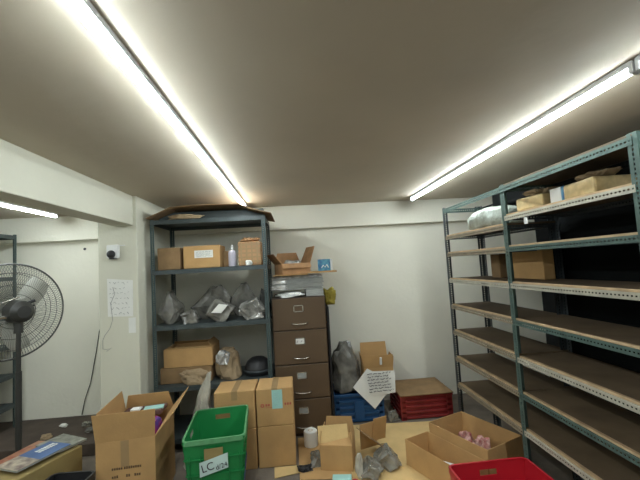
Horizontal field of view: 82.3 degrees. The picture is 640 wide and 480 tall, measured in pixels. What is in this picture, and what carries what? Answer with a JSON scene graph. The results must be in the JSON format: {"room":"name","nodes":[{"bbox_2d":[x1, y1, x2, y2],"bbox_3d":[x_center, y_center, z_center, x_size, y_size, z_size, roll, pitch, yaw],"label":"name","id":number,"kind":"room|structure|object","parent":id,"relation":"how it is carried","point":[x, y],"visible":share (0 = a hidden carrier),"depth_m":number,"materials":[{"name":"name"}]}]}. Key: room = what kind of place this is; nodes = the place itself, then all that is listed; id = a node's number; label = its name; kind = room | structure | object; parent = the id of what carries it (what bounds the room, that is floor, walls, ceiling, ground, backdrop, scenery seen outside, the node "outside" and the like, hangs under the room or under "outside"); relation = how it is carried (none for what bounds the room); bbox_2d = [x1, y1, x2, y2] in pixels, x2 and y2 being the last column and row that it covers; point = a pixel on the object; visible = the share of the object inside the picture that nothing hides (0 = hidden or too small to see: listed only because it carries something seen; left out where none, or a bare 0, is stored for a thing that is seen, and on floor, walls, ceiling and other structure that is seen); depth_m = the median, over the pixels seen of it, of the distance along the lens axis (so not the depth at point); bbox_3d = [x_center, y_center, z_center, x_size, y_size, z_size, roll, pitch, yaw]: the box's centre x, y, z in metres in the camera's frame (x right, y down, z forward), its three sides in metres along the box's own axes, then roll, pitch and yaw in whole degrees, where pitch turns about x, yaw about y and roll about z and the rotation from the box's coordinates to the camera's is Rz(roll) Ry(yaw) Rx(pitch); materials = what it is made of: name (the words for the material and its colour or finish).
{"room":"storage room","nodes":[
{"label":"storage room","id":0,"kind":"room"},
{"bbox_2d":[0,220,549,421],"bbox_3d":[-0.537,0.768,4.258,6.650,2.290,0.100,-3,-4,-4],"label":"wall","id":1,"kind":"structure","parent":0,"point":[390,282],"depth_m":4.26,"materials":[{"name":"paint"}]},
{"bbox_2d":[0,414,95,459],"bbox_3d":[-2.734,1.915,3.182,1.800,0.110,1.580,-3,-4,-4],"label":"table","id":2,"kind":"object","parent":1,"relation":"attached to","point":[32,430],"depth_m":3.60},
{"bbox_2d":[0,234,16,426],"bbox_3d":[-3.402,0.901,3.208,0.502,1.990,1.272,-3,-4,-4],"label":"storage rack","id":3,"kind":"object","parent":2,"relation":"on","point":[4,407],"visible":0.52,"depth_m":3.79,"materials":[{"name":"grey metal"}]},
{"bbox_2d":[106,245,124,258],"bbox_3d":[-1.766,0.102,3.152,0.140,0.125,0.096,-3,-4,-4],"label":"security camera","id":4,"kind":"object","parent":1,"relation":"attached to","point":[113,251],"visible":1,"depth_m":3.15,"materials":[{"name":"white plastic"}]},
{"bbox_2d":[107,279,132,316],"bbox_3d":[-1.724,0.496,3.161,0.216,0.335,0.006,-3,-4,-4],"label":"notice","id":5,"kind":"object","parent":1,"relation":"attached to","point":[121,305],"visible":1,"depth_m":3.16,"materials":[{"name":"white paper"}]},
{"bbox_2d":[128,317,135,332],"bbox_3d":[-1.615,0.733,3.153,0.060,0.130,0.001,-3,-4,-4],"label":"note","id":6,"kind":"object","parent":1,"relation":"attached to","point":[132,321],"visible":1,"depth_m":3.15,"materials":[{"name":"white paper"}]},
{"bbox_2d":[98,196,177,417],"bbox_3d":[-1.756,0.795,3.632,0.330,2.290,0.980,-3,-4,-4],"label":"pillar","id":7,"kind":"structure","parent":1,"relation":"attached to","point":[127,367],"depth_m":3.19,"materials":[{"name":"paint"}]},
{"bbox_2d":[0,197,533,244],"bbox_3d":[-0.590,-0.243,4.240,6.450,0.272,0.080,-3,-4,-4],"label":"beam","id":8,"kind":"structure","parent":1,"relation":"attached to","point":[62,228],"depth_m":4.24,"materials":[{"name":"paint"}]},
{"bbox_2d":[0,0,639,218],"bbox_3d":[-0.407,-0.643,1.367,6.450,0.100,5.880,-3,-4,-4],"label":"ceiling","id":9,"kind":"structure","parent":0,"point":[295,102],"depth_m":1.49,"materials":[{"name":"paint"}]},
{"bbox_2d":[0,201,57,217],"bbox_3d":[-2.663,-0.370,2.301,0.040,0.052,3.100,-3,-4,-4],"label":"tube light","id":10,"kind":"object","parent":9,"relation":"attached to","point":[2,203],"visible":0.88,"depth_m":3.41,"materials":[{"name":"white"}]},
{"bbox_2d":[0,139,132,225],"bbox_3d":[-1.569,-0.436,0.782,0.170,0.260,4.900,-3,-4,-4],"label":"ceiling beam","id":11,"kind":"structure","parent":9,"relation":"attached to","point":[27,178],"depth_m":2.21,"materials":[{"name":"paint"}]},
{"bbox_2d":[64,0,245,205],"bbox_3d":[-0.694,-0.488,2.246,0.040,0.052,3.310,-3,-4,-4],"label":"tube light","id":12,"kind":"object","parent":9,"relation":"attached to","point":[86,12],"visible":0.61,"depth_m":1.23,"materials":[{"name":"white"}]},
{"bbox_2d":[410,60,639,200],"bbox_3d":[1.108,-0.559,2.724,0.040,0.052,2.690,-3,-4,-4],"label":"tube light","id":13,"kind":"object","parent":9,"relation":"attached to","point":[627,69],"visible":0.88,"depth_m":1.84,"materials":[{"name":"white"}]},
{"bbox_2d":[82,393,573,479],"bbox_3d":[-0.269,1.737,1.199,6.450,0.100,5.880,-3,-4,-4],"label":"floor","id":14,"kind":"structure","parent":0,"point":[541,458],"depth_m":3.04,"materials":[{"name":"concrete"}]},
{"bbox_2d":[0,263,63,451],"bbox_3d":[-2.356,1.048,2.829,0.515,1.742,0.626,-3,-4,-4],"label":"pedestal fan","id":15,"kind":"object","parent":14,"relation":"on","point":[15,313],"visible":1,"depth_m":2.83,"materials":[{"name":"metal"}]},
{"bbox_2d":[0,445,81,479],"bbox_3d":[-1.879,1.651,2.384,0.330,0.425,0.460,-4,-4,16],"label":"carton","id":16,"kind":"object","parent":14,"relation":"on","point":[69,460],"visible":0.47,"depth_m":2.38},
{"bbox_2d":[0,441,43,463],"bbox_3d":[-1.991,1.443,2.473,0.160,0.011,0.340,-4,-4,10],"label":"magazine","id":17,"kind":"object","parent":16,"relation":"on","point":[32,446],"visible":0.27,"depth_m":2.49,"materials":[{"name":"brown paper"}]},
{"bbox_2d":[35,433,86,452],"bbox_3d":[-1.824,1.431,2.585,0.270,0.011,0.190,-5,-4,24],"label":"magazine","id":18,"kind":"object","parent":17,"relation":"on","point":[63,438],"visible":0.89,"depth_m":2.61,"materials":[{"name":"grey paper"}]},
{"bbox_2d":[0,441,70,472],"bbox_3d":[-1.857,1.404,2.384,0.200,0.014,0.340,-5,-4,18],"label":"magazine","id":19,"kind":"object","parent":18,"relation":"on","point":[21,462],"visible":1,"depth_m":2.36,"materials":[{"name":"blue paper"}]},
{"bbox_2d":[45,470,95,479],"bbox_3d":[-1.537,1.637,2.087,0.278,0.371,0.458,-3,-4,-1],"label":"plastic crate","id":20,"kind":"object","parent":14,"relation":"on","point":[90,474],"visible":1,"depth_m":2.31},
{"bbox_2d":[91,386,188,479],"bbox_3d":[-1.244,1.489,2.643,0.499,0.709,0.586,-3,-4,-10],"label":"carton","id":21,"kind":"object","parent":14,"relation":"on","point":[127,445],"visible":0.96,"depth_m":2.39,"materials":[{"name":"cardboard"}]},
{"bbox_2d":[124,403,166,414],"bbox_3d":[-1.355,1.317,2.826,0.301,0.045,0.150,-3,-4,-4],"label":"folder","id":22,"kind":"object","parent":21,"relation":"in","point":[160,410],"visible":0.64,"depth_m":2.82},
{"bbox_2d":[183,371,211,469],"bbox_3d":[-1.014,1.480,3.056,0.277,0.760,0.233,-6,-5,33],"label":"plastic bag","id":23,"kind":"object","parent":14,"relation":"on","point":[203,401],"visible":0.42,"depth_m":3.02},
{"bbox_2d":[150,215,274,443],"bbox_3d":[-1.004,0.851,3.623,1.055,2.090,0.572,-3,-4,-4],"label":"storage rack","id":24,"kind":"object","parent":14,"relation":"on","point":[181,422],"visible":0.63,"depth_m":3.40,"materials":[{"name":"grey metal"}]},
{"bbox_2d":[157,247,183,269],"bbox_3d":[-1.413,0.184,3.530,0.205,0.205,0.260,-3,-4,-4],"label":"carton","id":25,"kind":"object","parent":24,"relation":"on","point":[168,258],"visible":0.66,"depth_m":3.40,"materials":[{"name":"cardboard"}]},
{"bbox_2d":[158,290,184,323],"bbox_3d":[-1.414,0.635,3.496,0.220,0.310,0.220,-3,-4,-4],"label":"plastic bag","id":26,"kind":"object","parent":24,"relation":"on","point":[170,310],"visible":0.98,"depth_m":3.42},
{"bbox_2d":[174,414,192,439],"bbox_3d":[-0.950,1.774,3.558,1.047,0.004,0.564,-3,-4,-4],"label":"shelf","id":27,"kind":"object","parent":24,"relation":"attached to","point":[181,422],"depth_m":3.56,"materials":[{"name":"grey metal"}]},
{"bbox_2d":[168,214,204,219],"bbox_3d":[-1.260,-0.216,3.449,0.340,0.045,0.120,-3,-4,-4],"label":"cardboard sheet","id":28,"kind":"object","parent":24,"relation":"on","point":[178,216],"visible":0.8,"depth_m":3.40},
{"bbox_2d":[160,363,215,384],"bbox_3d":[-1.248,1.262,3.541,0.470,0.142,0.300,-3,-4,-4],"label":"carton","id":29,"kind":"object","parent":24,"relation":"on","point":[167,375],"visible":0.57,"depth_m":3.39,"materials":[{"name":"cardboard"}]},
{"bbox_2d":[163,336,219,367],"bbox_3d":[-1.234,1.078,3.556,0.445,0.219,0.300,-3,-4,-3],"label":"carton","id":30,"kind":"object","parent":29,"relation":"on","point":[189,353],"visible":0.89,"depth_m":3.41,"materials":[{"name":"cardboard"}]},
{"bbox_2d":[180,309,201,323],"bbox_3d":[-1.210,0.710,3.444,0.170,0.130,0.180,-3,-4,-4],"label":"plastic bag","id":31,"kind":"object","parent":24,"relation":"on","point":[189,317],"visible":1,"depth_m":3.37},
{"bbox_2d":[179,368,207,384],"bbox_3d":[-1.145,1.248,3.348,0.300,0.130,0.090,-3,-4,-4],"label":"paper wad","id":32,"kind":"object","parent":24,"relation":"on","point":[194,376],"visible":0.87,"depth_m":3.33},
{"bbox_2d":[183,245,224,268],"bbox_3d":[-1.115,0.167,3.558,0.335,0.210,0.285,-3,-4,-4],"label":"carton","id":33,"kind":"object","parent":24,"relation":"on","point":[205,256],"visible":0.98,"depth_m":3.42,"materials":[{"name":"cardboard"}]},
{"bbox_2d":[160,265,253,270],"bbox_3d":[-1.037,0.278,3.663,1.047,0.004,0.564,-3,-4,-4],"label":"shelf","id":34,"kind":"object","parent":24,"relation":"attached to","point":[249,266],"depth_m":3.38,"materials":[{"name":"grey metal"}]},
{"bbox_2d":[145,203,274,221],"bbox_3d":[-1.043,-0.249,3.687,1.132,0.112,0.660,-3,-4,-4],"label":"cardboard sheet","id":35,"kind":"object","parent":24,"relation":"on","point":[233,206],"visible":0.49,"depth_m":3.46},
{"bbox_2d":[155,215,266,227],"bbox_3d":[-1.063,-0.183,3.696,1.047,0.004,0.564,-3,-4,-4],"label":"shelf","id":36,"kind":"object","parent":24,"relation":"attached to","point":[245,223],"depth_m":3.75,"materials":[{"name":"grey metal"}]},
{"bbox_2d":[191,285,231,318],"bbox_3d":[-1.099,0.623,3.719,0.423,0.330,0.200,-3,-4,-4],"label":"plastic bag","id":37,"kind":"object","parent":24,"relation":"on","point":[202,305],"visible":0.6,"depth_m":3.64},
{"bbox_2d":[159,208,263,219],"bbox_3d":[-1.049,-0.240,3.566,1.000,0.085,0.040,-3,-4,-4],"label":"bar","id":38,"kind":"object","parent":24,"relation":"on","point":[241,212],"visible":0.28,"depth_m":3.55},
{"bbox_2d":[156,312,271,326],"bbox_3d":[-1.008,0.780,3.628,1.047,0.004,0.564,-3,-4,-4],"label":"shelf","id":39,"kind":"object","parent":24,"relation":"attached to","point":[233,319],"depth_m":3.37,"materials":[{"name":"grey metal"}]},
{"bbox_2d":[158,363,274,388],"bbox_3d":[-0.976,1.324,3.590,1.047,0.004,0.564,-3,-4,-4],"label":"shelf","id":40,"kind":"object","parent":24,"relation":"attached to","point":[216,381],"depth_m":3.37,"materials":[{"name":"grey metal"}]},
{"bbox_2d":[205,298,235,321],"bbox_3d":[-0.933,0.655,3.457,0.280,0.210,0.170,-3,-4,-4],"label":"plastic bag","id":41,"kind":"object","parent":24,"relation":"on","point":[219,317],"visible":0.94,"depth_m":3.38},
{"bbox_2d":[215,346,241,379],"bbox_3d":[-0.880,1.169,3.517,0.250,0.280,0.310,-3,-4,-4],"label":"sack","id":42,"kind":"object","parent":24,"relation":"on","point":[227,360],"visible":1,"depth_m":3.42,"materials":[{"name":"paper"}]},
{"bbox_2d":[228,245,236,266],"bbox_3d":[-0.840,0.150,3.510,0.074,0.205,0.074,-3,-4,-4],"label":"bottle","id":43,"kind":"object","parent":24,"relation":"on","point":[231,254],"visible":0.91,"depth_m":3.48,"materials":[{"name":"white plastic"}]},
{"bbox_2d":[231,282,255,316],"bbox_3d":[-0.766,0.600,3.743,0.300,0.340,0.180,-3,-4,-4],"label":"plastic bag","id":44,"kind":"object","parent":24,"relation":"on","point":[243,293],"visible":0.55,"depth_m":3.67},
{"bbox_2d":[238,241,262,265],"bbox_3d":[-0.674,0.136,3.591,0.216,0.225,0.264,-3,-4,-4],"label":"carton","id":45,"kind":"object","parent":24,"relation":"on","point":[252,250],"visible":0.84,"depth_m":3.46,"materials":[{"name":"orange cardboard"}]},
{"bbox_2d":[239,297,264,319],"bbox_3d":[-0.639,0.644,3.477,0.250,0.200,0.170,-3,-4,-4],"label":"plastic bag","id":46,"kind":"object","parent":24,"relation":"on","point":[254,308],"visible":0.96,"depth_m":3.40,"materials":[{"name":"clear plastic"}]},
{"bbox_2d":[243,356,272,376],"bbox_3d":[-0.606,1.219,3.587,0.288,0.160,0.288,-3,-4,-4],"label":"helmet","id":47,"kind":"object","parent":24,"relation":"on","point":[256,366],"visible":0.88,"depth_m":3.49,"materials":[{"name":"black plastic"}]},
{"bbox_2d":[244,450,246,479],"bbox_3d":[-0.699,1.706,2.570,0.358,0.204,0.498,-3,-4,-9],"label":"plastic crate","id":48,"kind":"object","parent":14,"relation":"on","point":[246,450],"visible":0.09,"depth_m":2.62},
{"bbox_2d":[182,404,248,479],"bbox_3d":[-0.709,1.442,2.581,0.403,0.320,0.556,-3,-4,-9],"label":"plastic crate","id":49,"kind":"object","parent":48,"relation":"on","point":[216,448],"visible":1,"depth_m":2.35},
{"bbox_2d":[246,425,258,469],"bbox_3d":[-0.675,1.683,3.061,0.325,0.315,0.300,-3,-4,-4],"label":"carton","id":50,"kind":"object","parent":14,"relation":"on","point":[252,462],"visible":0.2,"depth_m":2.92,"materials":[{"name":"cardboard"}]},
{"bbox_2d":[214,379,257,427],"bbox_3d":[-0.693,1.377,3.082,0.325,0.299,0.302,-3,-4,-4],"label":"carton","id":51,"kind":"object","parent":50,"relation":"on","point":[239,392],"visible":0.65,"depth_m":2.94,"materials":[{"name":"cardboard"}]},
{"bbox_2d":[257,412,295,467],"bbox_3d":[-0.355,1.665,3.083,0.296,0.318,0.300,-3,-4,-4],"label":"carton","id":52,"kind":"object","parent":14,"relation":"on","point":[276,444],"visible":0.81,"depth_m":2.94,"materials":[{"name":"cardboard"}]},
{"bbox_2d":[256,376,293,426],"bbox_3d":[-0.373,1.358,3.103,0.296,0.296,0.305,-3,-4,-4],"label":"carton","id":53,"kind":"object","parent":52,"relation":"on","point":[275,395],"visible":1,"depth_m":2.96,"materials":[{"name":"cardboard"}]},
{"bbox_2d":[274,465,299,478],"bbox_3d":[-0.242,1.795,2.840,0.230,0.004,0.150,-3,-4,-4],"label":"cardboard sheet","id":54,"kind":"object","parent":14,"relation":"on","point":[286,470],"visible":0.86,"depth_m":2.84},
{"bbox_2d":[271,292,331,435],"bbox_3d":[-0.190,1.214,3.761,0.515,1.292,0.650,-3,-4,-4],"label":"filing cabinet","id":55,"kind":"object","parent":14,"relation":"on","point":[300,341],"visible":0.91,"depth_m":3.48,"materials":[{"name":"brown metal"}]},
{"bbox_2d":[275,291,304,297],"bbox_3d":[-0.301,0.539,3.658,0.300,0.050,0.300,-3,-4,-4],"label":"plastic bag","id":56,"kind":"object","parent":55,"relation":"on","point":[286,294],"visible":0.99,"depth_m":3.57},
{"bbox_2d":[305,288,323,295],"bbox_3d":[-0.066,0.527,3.800,0.170,0.065,0.450,-3,-4,-4],"label":"folder","id":57,"kind":"object","parent":55,"relation":"on","point":[318,291],"visible":0.79,"depth_m":3.58,"materials":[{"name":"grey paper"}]},
{"bbox_2d":[271,282,322,290],"bbox_3d":[-0.236,0.475,3.796,0.511,0.053,0.443,-3,-4,-4],"label":"bundle","id":58,"kind":"object","parent":57,"relation":"on","point":[319,284],"visible":0.87,"depth_m":3.59,"materials":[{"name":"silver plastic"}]},
{"bbox_2d":[271,277,323,284],"bbox_3d":[-0.232,0.420,3.800,0.511,0.048,0.444,-3,-4,-4],"label":"bundle","id":59,"kind":"object","parent":58,"relation":"on","point":[314,279],"visible":0.89,"depth_m":3.59,"materials":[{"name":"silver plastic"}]},
{"bbox_2d":[271,273,322,279],"bbox_3d":[-0.241,0.378,3.805,0.507,0.029,0.437,-3,-4,-4],"label":"bundle","id":60,"kind":"object","parent":59,"relation":"on","point":[315,274],"visible":0.98,"depth_m":3.60,"materials":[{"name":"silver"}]},
{"bbox_2d":[274,273,307,275],"bbox_3d":[-0.299,0.356,3.772,0.340,0.007,0.480,-3,-4,-4],"label":"cardboard sheet","id":61,"kind":"object","parent":60,"relation":"on","point":[305,273],"visible":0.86,"depth_m":3.54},
{"bbox_2d":[267,246,313,274],"bbox_3d":[-0.298,0.213,3.768,0.441,0.273,0.359,-2,-4,-21],"label":"carton","id":62,"kind":"object","parent":61,"relation":"on","point":[278,261],"visible":0.92,"depth_m":3.70,"materials":[{"name":"orange cardboard"}]},
{"bbox_2d":[308,270,336,272],"bbox_3d":[0.012,0.327,3.785,0.280,0.016,0.420,-3,-4,-4],"label":"cardboard sheet","id":63,"kind":"object","parent":60,"relation":"on","point":[328,270],"visible":0.7,"depth_m":3.58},
{"bbox_2d":[318,259,332,270],"bbox_3d":[0.053,0.253,3.720,0.145,0.115,0.127,-3,-4,2],"label":"box","id":64,"kind":"object","parent":63,"relation":"on","point":[323,264],"visible":0.93,"depth_m":3.66,"materials":[{"name":"blue cardboard"}]},
{"bbox_2d":[323,286,335,304],"bbox_3d":[0.100,0.580,3.843,0.130,0.190,0.140,-3,-4,-4],"label":"cloth","id":65,"kind":"object","parent":55,"relation":"on","point":[330,294],"visible":0.97,"depth_m":3.79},
{"bbox_2d":[298,437,352,479],"bbox_3d":[0.020,1.794,3.044,0.400,0.004,0.720,-3,-4,-4],"label":"cardboard sheet","id":66,"kind":"object","parent":14,"relation":"on","point":[317,473],"visible":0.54,"depth_m":2.82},
{"bbox_2d":[297,464,312,472],"bbox_3d":[-0.118,1.770,2.845,0.130,0.035,0.090,-3,-4,-4],"label":"scrap","id":67,"kind":"object","parent":66,"relation":"on","point":[301,468],"visible":1,"depth_m":2.83,"materials":[{"name":"black plastic"}]},
{"bbox_2d":[304,427,317,447],"bbox_3d":[-0.082,1.748,3.241,0.120,0.132,0.120,-3,-4,-4],"label":"paper roll","id":68,"kind":"object","parent":66,"relation":"on","point":[310,434],"visible":1,"depth_m":3.19,"materials":[{"name":"paper"}]},
{"bbox_2d":[310,450,320,468],"bbox_3d":[-0.036,1.746,2.943,0.120,0.090,0.160,-3,-4,-4],"label":"plastic bag","id":69,"kind":"object","parent":66,"relation":"on","point":[315,458],"visible":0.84,"depth_m":2.90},
{"bbox_2d":[320,416,355,471],"bbox_3d":[0.145,1.623,2.940,0.250,0.310,0.253,-4,-4,10],"label":"carton","id":70,"kind":"object","parent":66,"relation":"on","point":[336,455],"visible":0.86,"depth_m":2.82,"materials":[{"name":"cardboard"}]},
{"bbox_2d":[318,423,347,442],"bbox_3d":[0.102,1.523,2.888,0.235,0.114,0.050,-3,-4,-4],"label":"cardboard piece","id":71,"kind":"object","parent":70,"relation":"on","point":[329,433],"visible":1,"depth_m":2.89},
{"bbox_2d":[332,474,351,479],"bbox_3d":[0.163,1.750,2.695,0.140,0.016,0.070,-4,-4,4],"label":"packet","id":72,"kind":"object","parent":66,"relation":"on","point":[335,476],"visible":1,"depth_m":2.69,"materials":[{"name":"teal paper"}]},
{"bbox_2d":[325,303,334,415],"bbox_3d":[0.092,1.265,3.842,0.022,1.170,0.500,-3,-4,-4],"label":"plank","id":73,"kind":"object","parent":14,"relation":"on","point":[327,307],"visible":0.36,"depth_m":3.61,"materials":[{"name":"black wood"}]},
{"bbox_2d":[333,384,384,421],"bbox_3d":[0.384,1.693,3.849,0.516,0.285,0.396,-3,-4,-4],"label":"plastic crate","id":74,"kind":"object","parent":14,"relation":"on","point":[352,404],"visible":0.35,"depth_m":3.66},
{"bbox_2d":[332,340,359,392],"bbox_3d":[0.265,1.314,3.860,0.311,0.480,0.320,-3,-4,-4],"label":"plastic bag","id":75,"kind":"object","parent":74,"relation":"on","point":[345,364],"visible":0.92,"depth_m":3.75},
{"bbox_2d":[353,369,385,407],"bbox_3d":[0.540,1.476,3.646,0.425,0.390,0.022,-3,-4,-4],"label":"notice","id":76,"kind":"object","parent":74,"relation":"attached to","point":[360,386],"visible":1,"depth_m":3.63,"materials":[{"name":"white paper"}]},
{"bbox_2d":[359,341,392,375],"bbox_3d":[0.598,1.329,3.894,0.334,0.418,0.343,-3,-4,-1],"label":"carton","id":77,"kind":"object","parent":74,"relation":"on","point":[370,353],"visible":0.52,"depth_m":3.75,"materials":[{"name":"cardboard"}]},
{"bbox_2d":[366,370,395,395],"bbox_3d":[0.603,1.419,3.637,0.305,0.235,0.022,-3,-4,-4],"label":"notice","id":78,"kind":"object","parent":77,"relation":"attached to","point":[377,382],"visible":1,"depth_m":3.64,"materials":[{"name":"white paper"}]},
{"bbox_2d":[351,421,429,479],"bbox_3d":[0.836,1.742,2.956,1.300,0.004,1.370,-3,-4,-4],"label":"cardboard sheet","id":79,"kind":"object","parent":14,"relation":"on","point":[396,433],"visible":0.07,"depth_m":3.15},
{"bbox_2d":[355,453,362,479],"bbox_3d":[0.296,1.669,2.730,0.070,0.170,0.120,-3,-4,-4],"label":"plastic bag","id":80,"kind":"object","parent":79,"relation":"on","point":[358,459],"visible":0.91,"depth_m":2.70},
{"bbox_2d":[356,416,385,449],"bbox_3d":[0.475,1.621,3.009,0.283,0.238,0.234,-2,-4,-24],"label":"carton","id":81,"kind":"object","parent":79,"relation":"on","point":[370,432],"visible":0.93,"depth_m":3.10,"materials":[{"name":"cardboard"}]},
{"bbox_2d":[361,455,383,479],"bbox_3d":[0.378,1.690,2.734,0.190,0.120,0.200,-3,-4,-4],"label":"plastic bag","id":82,"kind":"object","parent":79,"relation":"on","point":[372,468],"visible":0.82,"depth_m":2.68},
{"bbox_2d":[373,443,401,471],"bbox_3d":[0.520,1.680,2.844,0.200,0.140,0.200,-3,-4,-4],"label":"plastic bag","id":83,"kind":"object","parent":79,"relation":"on","point":[389,460],"visible":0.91,"depth_m":2.78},
{"bbox_2d":[405,431,487,479],"bbox_3d":[0.901,1.618,2.659,0.235,0.190,0.560,-1,-5,-28],"label":"carton","id":84,"kind":"object","parent":79,"relation":"on","point":[426,452],"visible":0.68,"depth_m":2.73,"materials":[{"name":"cardboard"}]},
{"bbox_2d":[429,411,523,474],"bbox_3d":[1.180,1.576,2.803,0.375,0.262,0.550,-1,-5,-28],"label":"carton","id":85,"kind":"object","parent":79,"relation":"on","point":[504,443],"visible":0.62,"depth_m":2.81,"materials":[{"name":"cardboard"}]},
{"bbox_2d":[473,435,490,449],"bbox_3d":[1.243,1.603,2.803,0.122,0.190,0.135,-5,-5,27],"label":"packet","id":86,"kind":"object","parent":85,"relation":"in","point":[483,442],"visible":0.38,"depth_m":2.78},
{"bbox_2d":[388,410,399,421],"bbox_3d":[0.737,1.745,3.658,0.120,0.100,0.120,-3,-4,-4],"label":"plastic bag","id":87,"kind":"object","parent":14,"relation":"on","point":[393,416],"visible":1,"depth_m":3.62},
{"bbox_2d":[390,392,452,420],"bbox_3d":[1.054,1.676,3.875,0.546,0.245,0.456,-3,-4,-4],"label":"plastic crate","id":88,"kind":"object","parent":14,"relation":"on","point":[434,405],"visible":0.66,"depth_m":3.67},
{"bbox_2d":[395,377,452,396],"bbox_3d":[1.042,1.546,3.869,0.540,0.012,0.490,-3,-4,-4],"label":"cardboard sheet","id":89,"kind":"object","parent":88,"relation":"on","point":[430,385],"visible":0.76,"depth_m":3.82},
{"bbox_2d":[448,457,553,479],"bbox_3d":[1.071,1.514,2.029,0.518,0.306,0.518,-3,-4,-5],"label":"plastic crate","id":90,"kind":"object","parent":14,"relation":"on","point":[515,468],"visible":1,"depth_m":2.27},
{"bbox_2d":[442,130,639,479],"bbox_3d":[1.449,0.642,2.398,0.365,2.050,1.967,-3,-4,-4],"label":"storage rack","id":91,"kind":"object","parent":14,"relation":"on","point":[599,438],"visible":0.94,"depth_m":2.18,"materials":[{"name":"metal"}]},
{"bbox_2d":[467,205,523,229],"bbox_3d":[1.363,-0.171,2.878,0.260,0.165,0.620,-3,-4,-4],"label":"plastic bag","id":92,"kind":"object","parent":91,"relation":"on","point":[489,216],"visible":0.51,"depth_m":2.74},
{"bbox_2d":[457,276,537,283],"bbox_3d":[1.407,0.310,2.903,0.333,0.012,0.959,-3,-4,-4],"label":"shelf","id":93,"kind":"object","parent":91,"relation":"attached to","point":[476,278],"depth_m":2.83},
{"bbox_2d":[490,254,507,277],"bbox_3d":[1.486,0.208,2.989,0.120,0.190,0.130,-3,-4,-4],"label":"carton","id":94,"kind":"object","parent":91,"relation":"on","point":[498,261],"visible":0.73,"depth_m":2.93,"materials":[{"name":"cardboard"}]},
{"bbox_2d":[453,221,554,236],"bbox_3d":[1.385,-0.079,2.930,0.333,0.012,0.959,-3,-4,-4],"label":"shelf","id":95,"kind":"object","parent":91,"relation":"attached to","point":[545,223],"depth_m":2.62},
{"bbox_2d":[456,301,563,317],"bbox_3d":[1.421,0.544,2.886,0.333,0.012,0.959,-3,-4,-4],"label":"shelf","id":96,"kind":"object","parent":91,"relation":"attached to","point":[498,309],"depth_m":2.75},
{"bbox_2d":[458,327,568,355],"bbox_3d":[1.434,0.773,2.870,0.333,0.012,0.959,-3,-4,-4],"label":"shelf","id":97,"kind":"object","parent":91,"relation":"attached to","point":[498,338],"depth_m":2.72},
{"bbox_2d":[492,187,537,206],"bbox_3d":[1.575,-0.293,2.977,0.010,0.260,0.610,-3,-4,-4],"label":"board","id":98,"kind":"object","parent":91,"relation":"attached to","point":[495,198],"visible":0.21,"depth_m":3.01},
{"bbox_2d":[458,353,571,391],"bbox_3d":[1.448,1.007,2.854,0.333,0.012,0.959,-3,-4,-4],"label":"shelf","id":99,"kind":"object","parent":91,"relation":"attached to","point":[503,369],"depth_m":2.73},
{"bbox_2d":[462,380,569,429],"bbox_3d":[1.461,1.241,2.837,0.333,0.012,0.959,-3,-4,-4],"label":"shelf","id":100,"kind":"object","parent":91,"relation":"attached to","point":[500,399],"depth_m":2.73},
{"bbox_2d":[512,249,555,279],"bbox_3d":[1.488,0.172,2.574,0.080,0.200,0.350,-3,-4,-4],"label":"carton","id":101,"kind":"object","parent":91,"relation":"on","point":[539,264],"visible":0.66,"depth_m":2.48,"materials":[{"name":"cardboard"}]},
{"bbox_2d":[516,186,560,210],"bbox_3d":[1.373,-0.257,2.252,0.220,0.136,0.210,-2,-4,-12],"label":"parcel","id":102,"kind":"object","parent":91,"relation":"on","point":[538,197],"visible":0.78,"depth_m":2.20,"materials":[{"name":"cardboard"}]},
{"bbox_2d":[550,186,564,202],"bbox_3d":[1.350,-0.247,2.015,0.100,0.085,0.107,-3,-4,-4],"label":"box","id":103,"kind":"object","parent":91,"relation":"on","point":[556,194],"visible":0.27,"depth_m":2.01,"materials":[{"name":"white cardboard"}]},
{"bbox_2d":[514,279,639,292],"bbox_3d":[1.471,0.236,1.945,0.333,0.012,0.954,-3,-4,-4],"label":"shelf","id":104,"kind":"object","parent":91,"relation":"attached to","point":[569,283],"depth_m":1.96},
{"bbox_2d":[516,189,638,215],"bbox_3d":[1.446,-0.205,1.976,0.333,0.012,0.954,-3,-4,-4],"label":"shelf","id":105,"kind":"object","parent":91,"relation":"attached to","point":[627,197],"depth_m":2.05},
{"bbox_2d":[521,352,639,400],"bbox_3d":[1.499,0.710,1.912,0.333,0.012,0.954,-3,-4,-4],"label":"shelf","id":106,"kind":"object","parent":91,"relation":"attached to","point":[602,376],"depth_m":1.97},
{"bbox_2d":[521,315,639,345],"bbox_3d":[1.485,0.473,1.929,0.333,0.012,0.954,-3,-4,-4],"label":"shelf","id":107,"kind":"object","parent":91,"relation":"attached to","point":[589,328],"depth_m":1.96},
{"bbox_2d":[524,387,639,452],"bbox_3d":[1.512,0.936,1.896,0.333,0.012,0.954,-3,-4,-4],"label":"shelf","id":108,"kind":"object","parent":91,"relation":"attached to","point":[600,417],"depth_m":1.98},
{"bbox_2d":[528,424,639,479],"bbox_3d":[1.525,1.165,1.880,0.333,0.012,0.954,-3,-4,-4],"label":"shelf","id":109,"kind":"object","parent":91,"relation":"attached to","point":[594,459],"depth_m":2.01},
{"bbox_2d":[564,166,636,198],"bbox_3d":[1.409,-0.289,1.855,0.220,0.141,0.220,-3,-4,0],"label":"parcel","id":110,"kind":"object","parent":91,"relation":"on","point":[593,181],"visible":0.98,"depth_m":1.77,"materials":[{"name":"cardboard"}]},
{"bbox_2d":[546,163,639,479],"bbox_3d":[1.763,0.516,1.647,0.030,2.120,1.920,-3,-4,-4],"label":"sheet","id":111,"kind":"object","parent":14,"relation":"on","point":[611,262],"visible":0.2,"depth_m":2.19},
{"bbox_2d":[534,216,562,381],"bbox_3d":[2.924,0.374,1.515,0.100,2.290,5.880,-3,-4,-4],"label":"wall","id":112,"kind":"structure","parent":0,"point":[548,299],"depth_m":4.33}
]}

